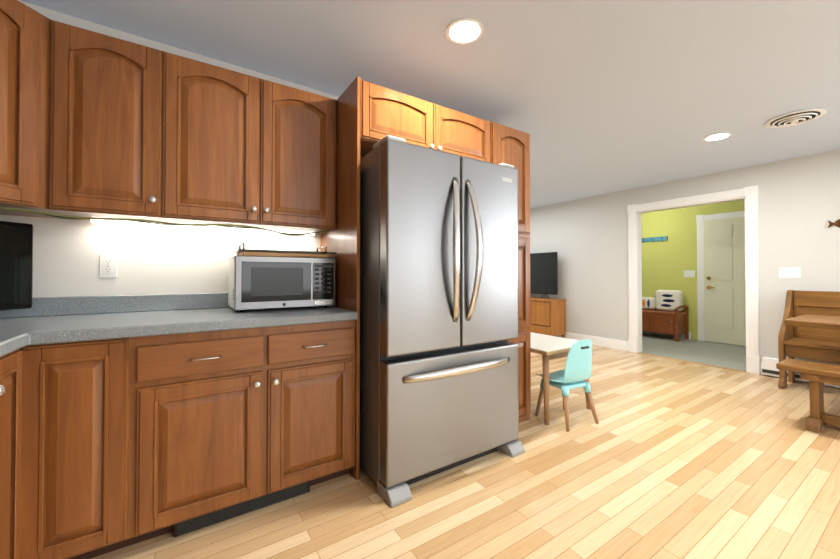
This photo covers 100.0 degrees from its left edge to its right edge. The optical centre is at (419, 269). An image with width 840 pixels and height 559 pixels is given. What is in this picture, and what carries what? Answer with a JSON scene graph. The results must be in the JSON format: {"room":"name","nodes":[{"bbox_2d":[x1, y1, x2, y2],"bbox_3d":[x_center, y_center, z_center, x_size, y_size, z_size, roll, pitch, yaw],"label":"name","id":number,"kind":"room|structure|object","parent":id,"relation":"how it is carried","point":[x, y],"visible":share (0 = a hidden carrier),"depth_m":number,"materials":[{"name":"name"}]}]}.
{"room":"kitchen","nodes":[
{"label":"kitchen","id":0,"kind":"room"},
{"bbox_2d":[0,0,338,297],"bbox_3d":[-0.895,-0.087,2.332,3.470,2.430,0.100,0,-1,-33],"label":"wall","id":1,"kind":"structure","parent":0,"point":[151,259],"depth_m":1.87,"materials":[{"name":"white paint"}]},
{"bbox_2d":[0,0,71,217],"bbox_3d":[-1.789,-0.653,1.338,0.672,0.799,0.585,0,-1,-33],"label":"upper cabinet","id":2,"kind":"object","parent":1,"relation":"attached to","point":[36,49],"depth_m":1.41,"materials":[{"name":"brown wood"}]},
{"bbox_2d":[99,255,117,277],"bbox_3d":[-1.596,-0.018,1.805,0.070,0.116,0.008,0,-1,-33],"label":"electrical outlet","id":3,"kind":"object","parent":1,"relation":"attached to","point":[107,266],"visible":1,"depth_m":1.80,"materials":[{"name":"white plastic"}]},
{"bbox_2d":[48,26,179,227],"bbox_3d":[-1.445,-0.649,1.716,0.442,0.799,0.332,0,-1,-33],"label":"upper cabinet","id":4,"kind":"object","parent":1,"relation":"attached to","point":[95,127],"depth_m":1.60,"materials":[{"name":"brown wood"}]},
{"bbox_2d":[180,56,335,235],"bbox_3d":[-0.977,-0.645,2.023,0.922,0.799,0.332,0,-1,-33],"label":"upper cabinet","id":5,"kind":"object","parent":1,"relation":"attached to","point":[257,154],"depth_m":1.89,"materials":[{"name":"brown wood"}]},
{"bbox_2d":[20,0,839,207],"bbox_3d":[1.954,-1.260,2.472,8.370,0.230,9.200,0,-1,-33],"label":"ceiling","id":6,"kind":"structure","parent":0,"point":[592,98],"depth_m":2.08,"materials":[{"name":"paint"}]},
{"bbox_2d":[446,18,483,44],"bbox_3d":[0.230,-1.225,1.816,0.196,0.006,0.196,0,-1,-33],"label":"recessed light","id":7,"kind":"object","parent":6,"relation":"in","point":[462,31],"visible":1,"depth_m":1.81,"materials":[{"name":"white glass"}]},
{"bbox_2d":[703,132,731,140],"bbox_3d":[2.631,-1.174,3.119,0.196,0.006,0.196,0,-1,-33],"label":"recessed light","id":8,"kind":"object","parent":6,"relation":"in","point":[717,136],"visible":1,"depth_m":3.10,"materials":[{"name":"white glass"}]},
{"bbox_2d":[765,108,826,127],"bbox_3d":[2.921,-1.163,2.747,0.330,0.034,0.330,0,-1,-33],"label":"ceiling vent","id":9,"kind":"object","parent":6,"relation":"in","point":[796,118],"visible":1,"depth_m":2.71,"materials":[{"name":"white metal"}]},
{"bbox_2d":[91,333,839,558],"bbox_3d":[1.954,1.155,2.444,8.370,0.050,9.200,0,-1,-33],"label":"floor","id":10,"kind":"structure","parent":0,"point":[665,458],"depth_m":1.78,"materials":[{"name":"brown wood"}]},
{"bbox_2d":[0,297,39,558],"bbox_3d":[-0.964,0.608,0.058,0.660,0.990,3.608,0,-1,-33],"label":"base cabinet","id":11,"kind":"object","parent":10,"relation":"on","point":[19,328],"depth_m":1.20,"materials":[{"name":"brown wood"}]},
{"bbox_2d":[0,221,32,310],"bbox_3d":[-1.833,0.003,1.315,0.160,0.425,0.580,0,-1,12],"label":"monitor","id":12,"kind":"object","parent":11,"relation":"on","point":[16,264],"visible":1,"depth_m":1.53,"materials":[{"name":"black plastic"}]},
{"bbox_2d":[36,293,357,558],"bbox_3d":[-0.999,0.627,1.797,1.193,0.990,0.661,0,-1,-33],"label":"base cabinet","id":13,"kind":"object","parent":10,"relation":"on","point":[127,420],"depth_m":1.48,"materials":[{"name":"brown wood"}]},
{"bbox_2d":[228,255,335,311],"bbox_3d":[-0.815,0.078,2.080,0.531,0.294,0.356,0,-1,-33],"label":"microwave","id":14,"kind":"object","parent":13,"relation":"on","point":[263,282],"visible":1,"depth_m":1.92,"materials":[{"name":"silver metal"}]},
{"bbox_2d":[232,242,336,257],"bbox_3d":[-0.806,-0.108,2.094,0.527,0.075,0.335,0,-1,-33],"label":"tray","id":15,"kind":"object","parent":14,"relation":"on","point":[251,252],"visible":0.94,"depth_m":1.95,"materials":[{"name":"brown wood"}]},
{"bbox_2d":[321,76,530,479],"bbox_3d":[0.090,0.046,2.522,1.413,2.170,0.659,0,-1,-33],"label":"cabinet","id":16,"kind":"object","parent":10,"relation":"on","point":[369,115],"visible":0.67,"depth_m":2.12,"materials":[{"name":"brown wood"}]},
{"bbox_2d":[360,135,524,507],"bbox_3d":[0.018,0.233,2.282,0.935,1.790,0.921,0,-1,-33],"label":"fridge","id":17,"kind":"object","parent":10,"relation":"on","point":[439,391],"visible":1,"depth_m":1.88,"materials":[{"name":"metal"}]},
{"bbox_2d":[530,297,565,337],"bbox_3d":[1.901,0.833,6.207,0.427,0.680,1.224,0,-1,-33],"label":"tv cabinet","id":18,"kind":"object","parent":10,"relation":"on","point":[547,316],"visible":0.38,"depth_m":5.75,"materials":[{"name":"brown wood"}]},
{"bbox_2d":[530,252,557,298],"bbox_3d":[1.901,0.102,6.323,0.237,0.776,1.280,0,-1,-33],"label":"tv","id":19,"kind":"object","parent":18,"relation":"on","point":[544,273],"visible":0.52,"depth_m":5.97,"materials":[{"name":"black plastic"}]},
{"bbox_2d":[530,332,592,424],"bbox_3d":[0.952,0.868,3.034,0.590,0.540,0.780,0,-1,-33],"label":"table","id":20,"kind":"object","parent":10,"relation":"on","point":[548,347],"visible":0.38,"depth_m":2.69,"materials":[{"name":"white wood"}]},
{"bbox_2d":[535,339,598,430],"bbox_3d":[1.105,0.819,2.671,0.319,0.633,0.364,0,-1,-25],"label":"chair","id":21,"kind":"object","parent":10,"relation":"on","point":[576,372],"visible":0.96,"depth_m":2.54,"materials":[{"name":"teal plastic"}]},
{"bbox_2d":[642,305,688,341],"bbox_3d":[4.013,0.884,6.291,0.465,0.579,1.160,0,-1,-33],"label":"bench","id":22,"kind":"object","parent":10,"relation":"on","point":[675,322],"visible":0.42,"depth_m":5.90,"materials":[{"name":"brown wood"}]},
{"bbox_2d":[642,297,655,309],"bbox_3d":[4.066,0.608,6.490,0.132,0.220,0.500,0,-1,-33],"label":"pillow","id":23,"kind":"object","parent":22,"relation":"on","point":[648,302],"visible":0.33,"depth_m":6.32,"materials":[{"name":"white fabric"}]},
{"bbox_2d":[655,290,682,311],"bbox_3d":[4.317,0.533,6.109,0.132,0.360,0.400,0,-1,-33],"label":"pillow","id":24,"kind":"object","parent":22,"relation":"on","point":[669,300],"visible":1,"depth_m":6.06,"materials":[{"name":"white fabric"}]},
{"bbox_2d":[638,352,745,371],"bbox_3d":[3.336,1.149,4.420,0.040,0.006,1.140,0,-1,-33],"label":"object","id":25,"kind":"structure","parent":10,"relation":"on","point":[693,362],"depth_m":4.35,"materials":[{"name":"wood"}]},
{"bbox_2d":[776,358,839,432],"bbox_3d":[3.232,0.905,1.977,0.317,0.438,1.710,0,-1,-33],"label":"bench","id":26,"kind":"object","parent":10,"relation":"on","point":[817,375],"visible":1,"depth_m":2.49,"materials":[{"name":"brown wood"}]},
{"bbox_2d":[778,290,839,388],"bbox_3d":[4.127,0.666,2.753,0.436,0.935,1.820,0,-1,-33],"label":"settle","id":27,"kind":"object","parent":10,"relation":"on","point":[817,344],"visible":0.96,"depth_m":3.40,"materials":[{"name":"brown wood"}]},
{"bbox_2d":[784,314,839,329],"bbox_3d":[3.715,0.760,2.219,0.700,0.735,1.880,0,-1,-33],"label":"trestle table","id":28,"kind":"object","parent":10,"relation":"on","point":[819,321],"visible":1,"depth_m":2.76,"materials":[{"name":"brown wood"}]},
{"bbox_2d":[530,149,839,373],"bbox_3d":[3.888,-0.071,3.730,0.120,2.430,9.200,0,-1,-33],"label":"wall","id":29,"kind":"structure","parent":0,"point":[586,239],"depth_m":4.08,"materials":[{"name":"white paint"}]},
{"bbox_2d":[556,332,627,350],"bbox_3d":[2.161,1.103,6.222,0.014,0.140,2.916,0,-1,-33],"label":"baseboard","id":30,"kind":"structure","parent":29,"relation":"attached to","point":[610,343],"depth_m":5.32,"materials":[{"name":"white wood"}]},
{"bbox_2d":[627,185,759,374],"bbox_3d":[3.382,0.115,4.463,0.168,2.075,1.374,0,-1,-33],"label":"door frame","id":31,"kind":"structure","parent":29,"relation":"attached to","point":[748,195],"depth_m":4.16,"materials":[{"name":"white wood"}]},
{"bbox_2d":[779,267,800,278],"bbox_3d":[3.848,0.034,3.667,0.014,0.116,0.162,0,-1,-33],"label":"light switch","id":32,"kind":"object","parent":29,"relation":"attached to","point":[790,272],"visible":1,"depth_m":3.66,"materials":[{"name":"white plastic"}]},
{"bbox_2d":[761,362,839,388],"bbox_3d":[5.041,1.053,1.842,0.014,0.140,4.800,0,-1,-33],"label":"baseboard","id":33,"kind":"structure","parent":29,"relation":"attached to","point":[761,362],"depth_m":3.67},
{"bbox_2d":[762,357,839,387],"bbox_3d":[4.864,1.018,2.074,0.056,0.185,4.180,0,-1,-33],"label":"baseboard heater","id":34,"kind":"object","parent":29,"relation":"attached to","point":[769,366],"visible":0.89,"depth_m":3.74,"materials":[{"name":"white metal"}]},
{"bbox_2d":[828,219,839,227],"bbox_3d":[4.090,-0.477,3.293,0.023,0.366,0.369,0,-1,-33],"label":"wall art","id":35,"kind":"object","parent":29,"relation":"attached to","point":[837,223],"visible":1,"depth_m":3.40,"materials":[{"name":"brown metal"}]},
{"bbox_2d":[641,200,744,345],"bbox_3d":[4.585,-0.045,5.983,0.100,2.430,4.200,0,-1,-33],"label":"wall","id":36,"kind":"structure","parent":0,"point":[668,262],"depth_m":6.12,"materials":[{"name":"green paint"}]},
{"bbox_2d":[642,236,667,242],"bbox_3d":[4.177,-0.542,6.454,0.068,0.095,0.615,0,-1,-33],"label":"hook rail","id":37,"kind":"object","parent":36,"relation":"attached to","point":[662,238],"visible":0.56,"depth_m":6.38,"materials":[{"name":"blue wood"}]},
{"bbox_2d":[642,331,690,338],"bbox_3d":[3.995,1.122,6.763,0.014,0.115,2.026,0,-1,-33],"label":"baseboard","id":38,"kind":"structure","parent":36,"relation":"attached to","point":[680,335],"depth_m":6.19,"materials":[{"name":"white wood"}]},
{"bbox_2d":[684,270,694,276],"bbox_3d":[4.542,0.070,5.942,0.014,0.116,0.162,0,-1,-33],"label":"light switch","id":39,"kind":"object","parent":36,"relation":"attached to","point":[689,273],"visible":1,"depth_m":5.94,"materials":[{"name":"white plastic"}]},
{"bbox_2d":[696,211,745,345],"bbox_3d":[4.859,0.128,5.384,0.098,2.070,1.058,0,-1,-33],"label":"door","id":40,"kind":"structure","parent":36,"relation":"attached to","point":[721,299],"depth_m":5.55,"materials":[{"name":"white metal"}]}
]}

